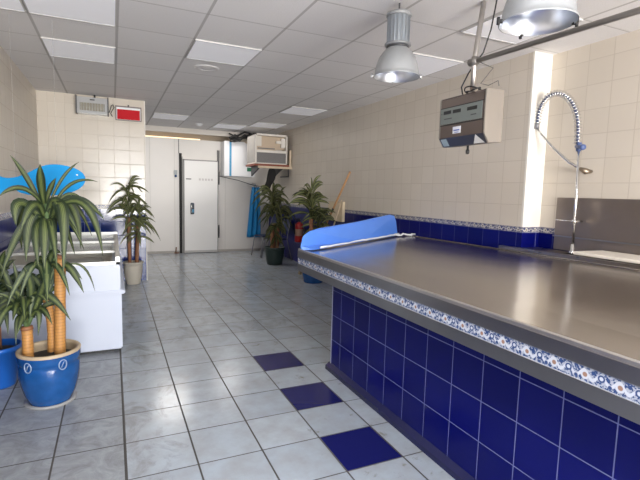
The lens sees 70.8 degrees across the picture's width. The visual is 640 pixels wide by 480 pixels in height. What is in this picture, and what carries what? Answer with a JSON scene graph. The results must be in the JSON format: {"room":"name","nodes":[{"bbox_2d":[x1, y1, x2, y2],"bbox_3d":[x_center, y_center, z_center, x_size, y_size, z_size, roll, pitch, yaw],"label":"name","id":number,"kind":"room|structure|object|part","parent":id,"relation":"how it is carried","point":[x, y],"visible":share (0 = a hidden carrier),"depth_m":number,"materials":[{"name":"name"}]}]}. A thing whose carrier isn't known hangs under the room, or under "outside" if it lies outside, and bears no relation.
{"room":"food shop","nodes":[
{"label":"food shop","id":0,"kind":"room"},
{"bbox_2d":[0,45,38,251],"bbox_3d":[-1.782,-0.131,1.517,0.150,2.684,16.250,-1,7,-25],"label":"wall","id":1,"kind":"structure","parent":0,"point":[18,105],"depth_m":4.62,"materials":[{"name":"beige tile"}]},
{"bbox_2d":[36,90,146,280],"bbox_3d":[-3.280,-0.710,6.572,1.360,2.684,0.150,-1,7,-25],"label":"wall partition","id":2,"kind":"structure","parent":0,"point":[107,150],"depth_m":6.49,"materials":[{"name":"beige tile"}]},
{"bbox_2d":[75,94,108,116],"bbox_3d":[-3.182,-1.888,6.300,0.410,0.270,0.150,-1,7,-25],"label":"floodlight","id":3,"kind":"object","parent":2,"relation":"attached to","point":[84,105],"visible":1,"depth_m":6.25,"materials":[{"name":"silver metal"}]},
{"bbox_3d":[-3.157,-1.844,6.247,0.310,0.105,0.014,-1,7,-25],"label":"glass","id":4,"kind":"part","parent":3,"relation":"part of","materials":[{"name":"beige"}]},
{"bbox_2d":[115,105,141,121],"bbox_3d":[-2.783,-1.841,6.548,0.350,0.226,0.060,-1,7,-25],"label":"sign","id":5,"kind":"object","parent":2,"relation":"attached to","point":[123,113],"visible":1,"depth_m":6.53,"materials":[{"name":"red plastic"}]},
{"bbox_3d":[-2.775,-1.814,6.532,0.304,0.140,0.006,-1,7,-25],"label":"red panel","id":6,"kind":"part","parent":5,"relation":"part of","materials":[{"name":"red plastic"}]},
{"bbox_2d":[144,101,147,279],"bbox_3d":[-2.656,-0.724,6.857,0.012,2.684,0.170,-1,7,-25],"label":"trim","id":7,"kind":"structure","parent":2,"relation":"attached to","point":[144,101],"depth_m":6.76,"materials":[{"name":"white paint"}]},
{"bbox_2d":[145,131,246,142],"bbox_3d":[-3.519,-2.325,10.340,4.430,0.284,0.100,-1,7,-25],"label":"wall","id":8,"kind":"structure","parent":0,"point":[150,133],"depth_m":10.52,"materials":[{"name":"beige"}]},
{"bbox_2d":[145,125,252,136],"bbox_3d":[-2.406,-2.320,9.735,2.910,0.109,0.040,-1,7,-25],"label":"trim","id":9,"kind":"structure","parent":8,"relation":"attached to","point":[147,127],"depth_m":9.55,"materials":[{"name":"grey"}]},
{"bbox_2d":[145,136,268,251],"bbox_3d":[-3.376,-0.986,10.094,4.430,2.480,0.750,-1,7,-25],"label":"wall","id":10,"kind":"structure","parent":0,"point":[233,214],"depth_m":9.84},
{"bbox_2d":[145,135,199,139],"bbox_3d":[-3.255,-2.249,9.994,1.240,0.060,0.060,-1,7,-25],"label":"lamp","id":11,"kind":"object","parent":10,"relation":"on","point":[145,135],"visible":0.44,"depth_m":9.97,"materials":[{"name":"white plastic"}]},
{"bbox_2d":[149,137,225,238],"bbox_3d":[-2.881,-0.953,9.906,1.612,2.480,0.006,-1,7,-25],"label":"trim","id":12,"kind":"structure","parent":10,"relation":"attached to","point":[149,137],"depth_m":9.67,"materials":[{"name":"grey metal"}]},
{"bbox_2d":[179,153,219,252],"bbox_3d":[-2.648,-0.794,9.937,0.855,2.170,0.169,-1,7,-25],"label":"room door","id":13,"kind":"structure","parent":10,"relation":"in","point":[199,180],"depth_m":9.92,"materials":[{"name":"white painted metal"},{"name":"black rubber"},{"name":"black plastic"}]},
{"bbox_3d":[-3.038,-0.792,9.821,0.050,2.170,0.054,-1,7,-25],"label":"track post","id":14,"kind":"part","parent":13,"relation":"part of","materials":[{"name":"grey metal"}]},
{"bbox_2d":[147,248,264,253],"bbox_3d":[-2.560,0.248,10.193,2.895,0.050,0.015,-1,7,-25],"label":"baseboard","id":15,"kind":"structure","parent":10,"relation":"attached to","point":[254,249],"depth_m":10.34,"materials":[{"name":"grey"}]},
{"bbox_2d":[217,141,254,176],"bbox_3d":[-1.874,-1.794,10.051,0.762,0.755,0.404,-1,7,-25],"label":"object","id":16,"kind":"object","parent":10,"relation":"attached to","point":[233,154],"visible":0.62,"depth_m":9.86,"materials":[{"name":"white plastic"}]},
{"bbox_2d":[229,131,253,141],"bbox_3d":[-1.688,-2.228,9.760,0.579,0.254,0.159,-1,7,-25],"label":"cable bundle","id":17,"kind":"object","parent":16,"relation":"on","point":[235,138],"visible":0.72,"depth_m":9.71,"materials":[{"name":"black rubber"}]},
{"bbox_3d":[-1.522,-1.291,10.378,0.040,0.044,0.214,-1,7,-25],"label":"wall hook","id":18,"kind":"object","parent":10,"relation":"attached to","visible":0},
{"bbox_2d":[247,186,260,237],"bbox_3d":[-1.517,-0.671,10.314,0.310,1.226,0.100,-1,7,-25],"label":"apron","id":19,"kind":"object","parent":18,"relation":"hanging from","point":[253,228],"visible":0.85,"depth_m":10.31,"materials":[{"name":"blue fabric"}]},
{"bbox_2d":[0,250,454,479],"bbox_3d":[0.148,1.174,2.977,5.100,0.120,17.400,-1,7,-25],"label":"floor","id":20,"kind":"structure","parent":0,"point":[219,372],"depth_m":3.02,"materials":[{"name":"tile"}]},
{"bbox_2d":[0,250,36,389],"bbox_3d":[-2.186,0.543,3.132,0.495,0.980,0.740,1,6,-3],"label":"dracaena","id":21,"kind":"object","parent":20,"relation":"on","point":[8,346],"visible":0.59,"depth_m":3.13,"materials":[{"name":"green plant"}]},
{"bbox_2d":[0,338,21,389],"bbox_3d":[-2.267,0.881,3.180,0.290,0.294,0.290,-1,7,-25],"label":"pot","id":22,"kind":"object","parent":21,"relation":"on","point":[8,346],"depth_m":3.14,"materials":[{"name":"blue ceramic"}]},
{"bbox_2d":[0,155,103,409],"bbox_3d":[-1.753,0.271,2.905,0.670,1.592,0.534,-1,7,-25],"label":"dracaena","id":23,"kind":"object","parent":20,"relation":"on","point":[49,369],"visible":1,"depth_m":2.85,"materials":[{"name":"green plant"}]},
{"bbox_2d":[15,339,80,406],"bbox_3d":[-1.786,0.884,2.981,0.372,0.356,0.372,-1,7,-25],"label":"pot","id":24,"kind":"object","parent":23,"relation":"on","point":[48,373],"depth_m":2.87,"materials":[{"name":"blue ceramic"}]},
{"bbox_2d":[0,232,124,354],"bbox_3d":[-2.547,0.442,4.610,0.971,0.850,2.150,-1,7,-25],"label":"chest freezer","id":25,"kind":"object","parent":20,"relation":"on","point":[95,321],"visible":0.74,"depth_m":3.79,"materials":[{"name":"white painted metal"},{"name":"clear glass"},{"name":"black plastic"}]},
{"bbox_3d":[-2.558,0.060,4.573,0.935,0.085,2.115,-1,7,-25],"label":"rail frame","id":26,"kind":"part","parent":25,"relation":"part of","materials":[{"name":"grey metal"}]},
{"bbox_3d":[-2.502,0.075,4.450,0.861,0.022,0.818,-1,7,-25],"label":"lid frame","id":27,"kind":"part","parent":25,"relation":"part of","materials":[{"name":"grey metal"}]},
{"bbox_3d":[-2.811,-0.016,5.121,0.861,0.022,0.848,-1,7,-25],"label":"lid frame","id":28,"kind":"part","parent":25,"relation":"part of","materials":[{"name":"grey"}]},
{"bbox_2d":[66,258,103,262],"bbox_3d":[-2.512,0.263,4.715,0.450,0.095,0.350,-1,7,-25],"label":"tray","id":29,"kind":"object","parent":25,"relation":"in","point":[80,259],"visible":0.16,"depth_m":4.74,"materials":[{"name":"grey metal"}]},
{"bbox_2d":[106,175,160,284],"bbox_3d":[-2.686,-0.137,6.504,0.734,1.590,0.510,-1,7,-25],"label":"yucca","id":30,"kind":"object","parent":20,"relation":"on","point":[133,269],"visible":1,"depth_m":6.51,"materials":[{"name":"plant"}]},
{"bbox_2d":[123,260,142,284],"bbox_3d":[-2.755,0.480,6.650,0.280,0.330,0.280,-1,7,-25],"label":"pot","id":31,"kind":"object","parent":30,"relation":"on","point":[133,269],"depth_m":6.56,"materials":[{"name":"ceramic"}]},
{"bbox_2d":[251,217,279,257],"bbox_3d":[-1.159,-0.071,9.815,0.532,0.842,0.462,-3,7,-35],"label":"metal chair","id":32,"kind":"object","parent":20,"relation":"on","point":[274,219],"visible":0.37,"depth_m":9.86,"materials":[{"name":"black metal"}]},
{"bbox_3d":[-1.171,-0.095,9.804,0.400,0.025,0.400,-3,7,-35],"label":"seat","id":33,"kind":"part","parent":32,"relation":"part of","materials":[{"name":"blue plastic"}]},
{"bbox_2d":[252,183,296,264],"bbox_3d":[-0.851,-0.310,8.636,0.883,1.578,0.780,-1,7,-25],"label":"yucca","id":34,"kind":"object","parent":20,"relation":"on","point":[274,253],"visible":1,"depth_m":8.59,"materials":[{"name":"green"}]},
{"bbox_2d":[261,219,291,260],"bbox_3d":[-0.894,-0.011,9.310,0.532,0.842,0.462,-1,7,-25],"label":"metal chair","id":35,"kind":"object","parent":20,"relation":"on","point":[288,222],"visible":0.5,"depth_m":9.28,"materials":[{"name":"black metal"}]},
{"bbox_3d":[-0.688,-0.315,9.369,0.063,0.240,0.380,-1,7,-25],"label":"backrest","id":36,"kind":"part","parent":35,"relation":"part of","materials":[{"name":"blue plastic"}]},
{"bbox_3d":[-0.625,0.014,9.228,0.125,0.825,0.054,1,6,-8],"label":"leg","id":37,"kind":"part","parent":35,"relation":"part of","materials":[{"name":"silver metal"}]},
{"bbox_2d":[288,175,335,283],"bbox_3d":[-0.109,-0.171,7.032,0.760,1.680,0.612,-1,7,-25],"label":"yucca","id":38,"kind":"object","parent":20,"relation":"on","point":[316,213],"visible":0.75,"depth_m":6.98,"materials":[{"name":"green plant"}]},
{"bbox_2d":[302,272,322,283],"bbox_3d":[-0.104,0.474,7.118,0.404,0.380,0.404,-1,7,-25],"label":"pot","id":39,"kind":"object","parent":38,"relation":"on","point":[306,278],"depth_m":6.99,"materials":[{"name":"blue ceramic"}]},
{"bbox_2d":[298,171,350,274],"bbox_3d":[0.044,-0.235,7.356,0.327,1.748,1.021,-3,7,-33],"label":"broom","id":40,"kind":"object","parent":20,"relation":"on","point":[348,175],"visible":0.45,"depth_m":7.13,"materials":[{"name":"brown wood"}]},
{"bbox_3d":[0.119,-0.302,7.373,0.033,1.616,0.992,-4,8,-42],"label":"handle","id":41,"kind":"part","parent":40,"relation":"part of","materials":[{"name":"brown wood"}]},
{"bbox_2d":[333,200,341,225],"bbox_3d":[0.104,-0.010,7.351,0.446,1.302,0.228,0,6,-12],"label":"mop","id":42,"kind":"object","parent":20,"relation":"on","point":[341,200],"visible":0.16,"depth_m":7.25,"materials":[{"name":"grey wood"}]},
{"bbox_2d":[297,234,639,479],"bbox_3d":[1.530,0.728,2.342,1.900,0.975,6.601,-1,7,-25],"label":"counter","id":43,"kind":"object","parent":20,"relation":"on","point":[494,363],"depth_m":2.22,"materials":[{"name":"blue tile"}]},
{"bbox_3d":[0.095,0.620,3.587,0.006,0.750,0.004,-1,7,-25],"label":"corner trim","id":44,"kind":"part","parent":43,"relation":"part of","materials":[{"name":"blue"}]},
{"bbox_2d":[301,215,414,249],"bbox_3d":[0.479,-0.109,4.648,0.192,0.260,2.215,6,7,34],"label":"guard","id":45,"kind":"object","parent":43,"relation":"on","point":[385,226],"visible":1,"depth_m":4.42,"materials":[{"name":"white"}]},
{"bbox_3d":[1.828,1.264,1.721,1.635,0.055,5.015,-1,7,-25],"label":"skirting","id":46,"kind":"part","parent":43,"relation":"part of","materials":[{"name":"blue"}]},
{"bbox_2d":[499,198,639,268],"bbox_3d":[2.505,0.474,2.839,0.278,1.425,3.340,-1,7,-25],"label":"sink","id":47,"kind":"object","parent":20,"relation":"on","point":[613,225],"visible":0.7,"depth_m":3.64,"materials":[{"name":"silver metal"}]},
{"bbox_2d":[534,90,592,254],"bbox_3d":[2.043,-0.587,3.843,0.202,1.373,0.534,-1,7,-25],"label":"faucet","id":48,"kind":"object","parent":47,"relation":"on","point":[579,146],"visible":1,"depth_m":3.70,"materials":[{"name":"chrome"},{"name":"blue plastic"}]},
{"bbox_3d":[2.022,-0.784,3.839,0.034,0.385,0.434,-2,7,-31],"label":"spray lever","id":49,"kind":"part","parent":48,"relation":"part of","materials":[{"name":"silver metal"}]},
{"bbox_2d":[579,167,592,173],"bbox_3d":[2.170,-0.565,3.682,0.106,0.061,0.072,-1,7,-25],"label":"spray nozzle","id":50,"kind":"object","parent":48,"relation":"attached to","point":[584,170],"depth_m":3.66,"materials":[{"name":"silver metal"}]},
{"bbox_2d":[573,250,639,263],"bbox_3d":[2.580,0.211,2.663,0.190,0.043,2.217,-1,7,-25],"label":"cutting board","id":51,"kind":"object","parent":47,"relation":"on","point":[624,257],"visible":1,"depth_m":3.40,"materials":[{"name":"beige plastic"}]},
{"bbox_2d":[264,246,284,264],"bbox_3d":[-0.881,0.302,8.733,0.404,0.340,0.404,-1,7,-25],"label":"pot","id":52,"kind":"object","parent":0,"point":[274,255],"depth_m":8.59,"materials":[{"name":"green plastic"}]},
{"bbox_2d":[0,0,639,134],"bbox_3d":[0.221,-1.603,2.680,5.100,0.100,17.400,-1,7,-25],"label":"ceiling","id":53,"kind":"structure","parent":0,"point":[315,54],"depth_m":4.01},
{"bbox_2d":[0,0,26,12],"bbox_3d":[-2.192,-1.639,2.967,0.355,0.012,0.590,-1,7,-25],"label":"recessed light","id":54,"kind":"object","parent":53,"relation":"in","point":[15,5],"visible":1,"depth_m":3.19,"materials":[{"name":"white plastic"}]},
{"bbox_2d":[0,164,84,195],"bbox_3d":[-2.217,-1.013,3.514,0.662,1.376,0.016,-1,7,-25],"label":"fish ornament","id":55,"kind":"object","parent":53,"relation":"hanging from","point":[51,171],"visible":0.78,"depth_m":3.60,"materials":[{"name":"blue plastic"}]},
{"bbox_2d":[23,0,115,26],"bbox_3d":[-1.754,-1.649,3.168,0.584,0.012,0.590,-1,7,-25],"label":"recessed light","id":56,"kind":"object","parent":53,"relation":"in","point":[102,12],"visible":1,"depth_m":3.24,"materials":[{"name":"white plastic"}]},
{"bbox_2d":[41,37,114,63],"bbox_3d":[-2.254,-1.778,4.254,0.584,0.012,0.590,-1,7,-25],"label":"recessed light","id":57,"kind":"object","parent":53,"relation":"in","point":[54,47],"visible":1,"depth_m":4.21,"materials":[{"name":"white plastic"}]},
{"bbox_2d":[151,112,188,120],"bbox_3d":[-2.665,-2.190,8.012,0.584,0.012,0.590,-1,7,-25],"label":"recessed light","id":58,"kind":"object","parent":53,"relation":"in","point":[155,115],"visible":1,"depth_m":7.97,"materials":[{"name":"white plastic"}]},
{"bbox_2d":[194,65,218,71],"bbox_3d":[-1.190,-1.805,4.741,0.260,0.010,0.260,-1,7,-25],"label":"ceiling vent","id":59,"kind":"object","parent":53,"relation":"in","point":[206,68],"visible":1,"depth_m":4.72,"materials":[{"name":"white"}]},
{"bbox_2d":[185,39,261,66],"bbox_3d":[-0.913,-1.739,4.211,0.584,0.012,0.590,-1,7,-25],"label":"recessed light","id":60,"kind":"object","parent":53,"relation":"in","point":[203,50],"visible":1,"depth_m":4.17,"materials":[{"name":"white plastic"}]},
{"bbox_2d":[212,123,246,129],"bbox_3d":[-1.825,-2.280,9.055,0.584,0.012,0.590,-1,7,-25],"label":"recessed light","id":61,"kind":"object","parent":53,"relation":"in","point":[218,125],"visible":1,"depth_m":9.02,"materials":[{"name":"white plastic"}]},
{"bbox_2d":[249,122,285,128],"bbox_3d":[-1.029,-2.228,8.762,0.584,0.012,0.590,-1,7,-25],"label":"recessed light","id":62,"kind":"object","parent":53,"relation":"in","point":[257,124],"visible":1,"depth_m":8.73,"materials":[{"name":"white plastic"}]},
{"bbox_2d":[251,123,284,127],"bbox_3d":[-1.029,-2.228,8.762,0.570,0.008,0.574,-1,7,-25],"label":"diffuser","id":63,"kind":"object","parent":62,"relation":"attached to","point":[264,125],"depth_m":8.73,"materials":[{"name":"white plastic"}]},
{"bbox_2d":[279,106,326,115],"bbox_3d":[-0.278,-2.034,7.133,0.584,0.012,0.590,-1,7,-25],"label":"recessed light","id":64,"kind":"object","parent":53,"relation":"in","point":[291,110],"visible":1,"depth_m":7.10,"materials":[{"name":"white plastic"}]},
{"bbox_2d":[371,3,421,84],"bbox_3d":[0.524,-1.337,3.029,0.319,0.487,0.318,-1,7,-25],"label":"lamp","id":65,"kind":"object","parent":53,"relation":"hanging from","point":[397,63],"visible":1,"depth_m":2.96,"materials":[{"name":"grey metal"}]},
{"bbox_3d":[0.520,-1.196,3.043,0.316,0.188,0.316,-1,7,-25],"label":"lamp shade","id":66,"kind":"part","parent":65,"relation":"part of","materials":[{"name":"grey metal"}]},
{"bbox_2d":[412,52,463,76],"bbox_3d":[0.973,-1.711,4.417,0.584,0.012,0.590,-1,7,-25],"label":"recessed light","id":67,"kind":"object","parent":53,"relation":"in","point":[427,64],"visible":0.6,"depth_m":4.33,"materials":[{"name":"white plastic"}]},
{"bbox_2d":[461,0,497,94],"bbox_3d":[1.052,-1.267,2.985,0.203,0.591,0.029,5,7,32],"label":"power cable","id":68,"kind":"object","parent":53,"relation":"hanging from","point":[496,0],"visible":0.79,"depth_m":2.94,"materials":[{"name":"black plastic"}]},
{"bbox_2d":[461,12,582,43],"bbox_3d":[1.474,-1.582,3.331,0.584,0.012,0.590,-1,7,-25],"label":"recessed light","id":69,"kind":"object","parent":53,"relation":"in","point":[496,34],"visible":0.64,"depth_m":3.49,"materials":[{"name":"white plastic"}]},
{"bbox_2d":[496,0,579,38],"bbox_3d":[0.938,-1.183,1.904,0.319,0.532,0.318,-1,7,-25],"label":"lamp","id":70,"kind":"object","parent":53,"relation":"hanging from","point":[520,18],"visible":1,"depth_m":2.00,"materials":[{"name":"grey metal"}]},
{"bbox_2d":[467,0,639,91],"bbox_3d":[1.841,-1.053,1.243,0.073,0.608,3.940,-1,7,-25],"label":"pipe","id":71,"kind":"object","parent":53,"relation":"hanging from","point":[475,60],"visible":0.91,"depth_m":2.62,"materials":[{"name":"grey metal"}]},
{"bbox_2d":[439,88,504,153],"bbox_3d":[0.994,-0.774,3.007,0.156,0.392,0.433,-1,7,-25],"label":"hanging scale","id":72,"kind":"object","parent":71,"relation":"hanging from","point":[476,117],"visible":1,"depth_m":2.89,"materials":[{"name":"brown"}]},
{"bbox_3d":[0.909,-0.820,3.195,0.150,0.330,0.013,-1,7,-25],"label":"panel","id":73,"kind":"part","parent":72,"relation":"part of","materials":[{"name":"silver metal"}]},
{"bbox_3d":[0.926,-0.834,2.975,0.004,0.107,0.391,-1,7,-25],"label":"display panel","id":74,"kind":"part","parent":72,"relation":"part of","materials":[{"name":"grey plastic"}]},
{"bbox_3d":[0.943,-0.660,2.997,0.041,0.057,0.408,-1,7,-25],"label":"panel","id":75,"kind":"part","parent":72,"relation":"part of","materials":[{"name":"grey"}]},
{"bbox_2d":[464,86,481,93],"bbox_3d":[1.021,-1.000,3.008,0.106,0.042,0.127,-1,7,-25],"label":"coiled cable","id":76,"kind":"object","parent":72,"relation":"on","point":[475,87],"visible":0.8,"depth_m":2.96,"materials":[{"name":"black plastic"}]},
{"bbox_3d":[1.084,-0.775,2.816,0.150,0.330,0.013,-1,7,-25],"label":"panel","id":77,"kind":"part","parent":72,"relation":"part of","materials":[{"name":"silver metal"}]},
{"bbox_2d":[480,62,498,85],"bbox_3d":[1.090,-1.072,2.899,0.044,0.192,0.183,-1,7,-25],"label":"wire","id":78,"kind":"object","parent":71,"relation":"hanging from","point":[480,62],"visible":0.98,"depth_m":2.91,"materials":[{"name":"grey"}]},
{"bbox_3d":[1.827,-0.929,1.249,0.031,0.127,3.936,-1,7,-25],"label":"rail","id":79,"kind":"part","parent":71,"relation":"part of","materials":[{"name":"grey metal"}]},
{"bbox_2d":[268,29,639,261],"bbox_3d":[2.372,-0.225,3.420,0.430,2.684,16.250,-1,7,-25],"label":"wall","id":80,"kind":"structure","parent":0,"point":[398,164],"depth_m":4.55,"materials":[{"name":"beige tile"}]},
{"bbox_2d":[246,151,291,175],"bbox_3d":[-1.074,-1.597,9.410,0.790,0.530,0.690,-1,7,-25],"label":"wall shelf","id":81,"kind":"object","parent":80,"relation":"attached to","point":[254,167],"visible":0.95,"depth_m":9.22,"materials":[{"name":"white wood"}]},
{"bbox_2d":[247,133,287,164],"bbox_3d":[-1.102,-1.862,9.359,0.672,0.592,0.622,-1,7,-25],"label":"air conditioner","id":82,"kind":"object","parent":81,"relation":"on","point":[261,148],"visible":0.94,"depth_m":9.14,"materials":[{"name":"white plastic"}]},
{"bbox_2d":[247,134,254,162],"bbox_3d":[-1.407,-1.859,9.220,0.002,0.544,0.580,-1,7,-25],"label":"panel","id":83,"kind":"object","parent":82,"relation":"attached to","point":[251,138],"depth_m":9.22,"materials":[{"name":"white plastic"}]},
{"bbox_2d":[257,146,275,150],"bbox_3d":[-1.104,-1.846,9.112,0.402,0.068,0.110,-1,7,-25],"label":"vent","id":84,"kind":"object","parent":82,"relation":"on","point":[259,148],"depth_m":9.07,"materials":[{"name":"beige plastic"}]},
{"bbox_2d":[257,152,285,163],"bbox_3d":[-0.991,-1.661,9.129,0.614,0.204,0.032,-1,7,-25],"label":"grille","id":85,"kind":"object","parent":82,"relation":"attached to","point":[267,157],"depth_m":9.11,"materials":[{"name":"grey plastic"}]},
{"bbox_3d":[-1.023,-1.974,9.184,0.614,0.256,0.020,-1,7,-25],"label":"panel","id":86,"kind":"part","parent":82,"relation":"part of","materials":[{"name":"beige"}]},
{"bbox_2d":[261,168,275,194],"bbox_3d":[-1.085,-1.244,9.535,0.299,0.569,0.090,-1,7,-25],"label":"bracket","id":87,"kind":"object","parent":81,"relation":"hanging from","point":[271,175],"visible":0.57,"depth_m":9.50,"materials":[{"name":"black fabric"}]},
{"bbox_2d":[294,219,304,241],"bbox_3d":[-0.392,-0.195,8.672,0.209,0.465,0.164,2,6,3],"label":"fire extinguisher","id":88,"kind":"object","parent":80,"relation":"attached to","point":[298,229],"visible":0.96,"depth_m":8.61,"materials":[{"name":"red paint"}]},
{"bbox_2d":[328,201,344,221],"bbox_3d":[0.267,-0.474,7.420,0.052,0.320,0.520,-1,7,-25],"label":"board","id":89,"kind":"object","parent":80,"relation":"attached to","point":[341,215],"visible":0.64,"depth_m":7.29,"materials":[{"name":"beige wood"}]},
{"bbox_2d":[519,51,552,247],"bbox_3d":[1.935,-0.311,4.116,0.222,2.684,0.020,-1,7,-25],"label":"pillar","id":90,"kind":"structure","parent":80,"relation":"attached to","point":[542,62],"depth_m":4.05,"materials":[{"name":"white paint"}]},
{"bbox_2d":[553,198,639,254],"bbox_3d":[2.715,0.010,2.672,0.016,0.457,2.965,-1,7,-25],"label":"backsplash","id":91,"kind":"structure","parent":80,"relation":"attached to","point":[617,220],"depth_m":3.64,"materials":[{"name":"metal"}]}
]}

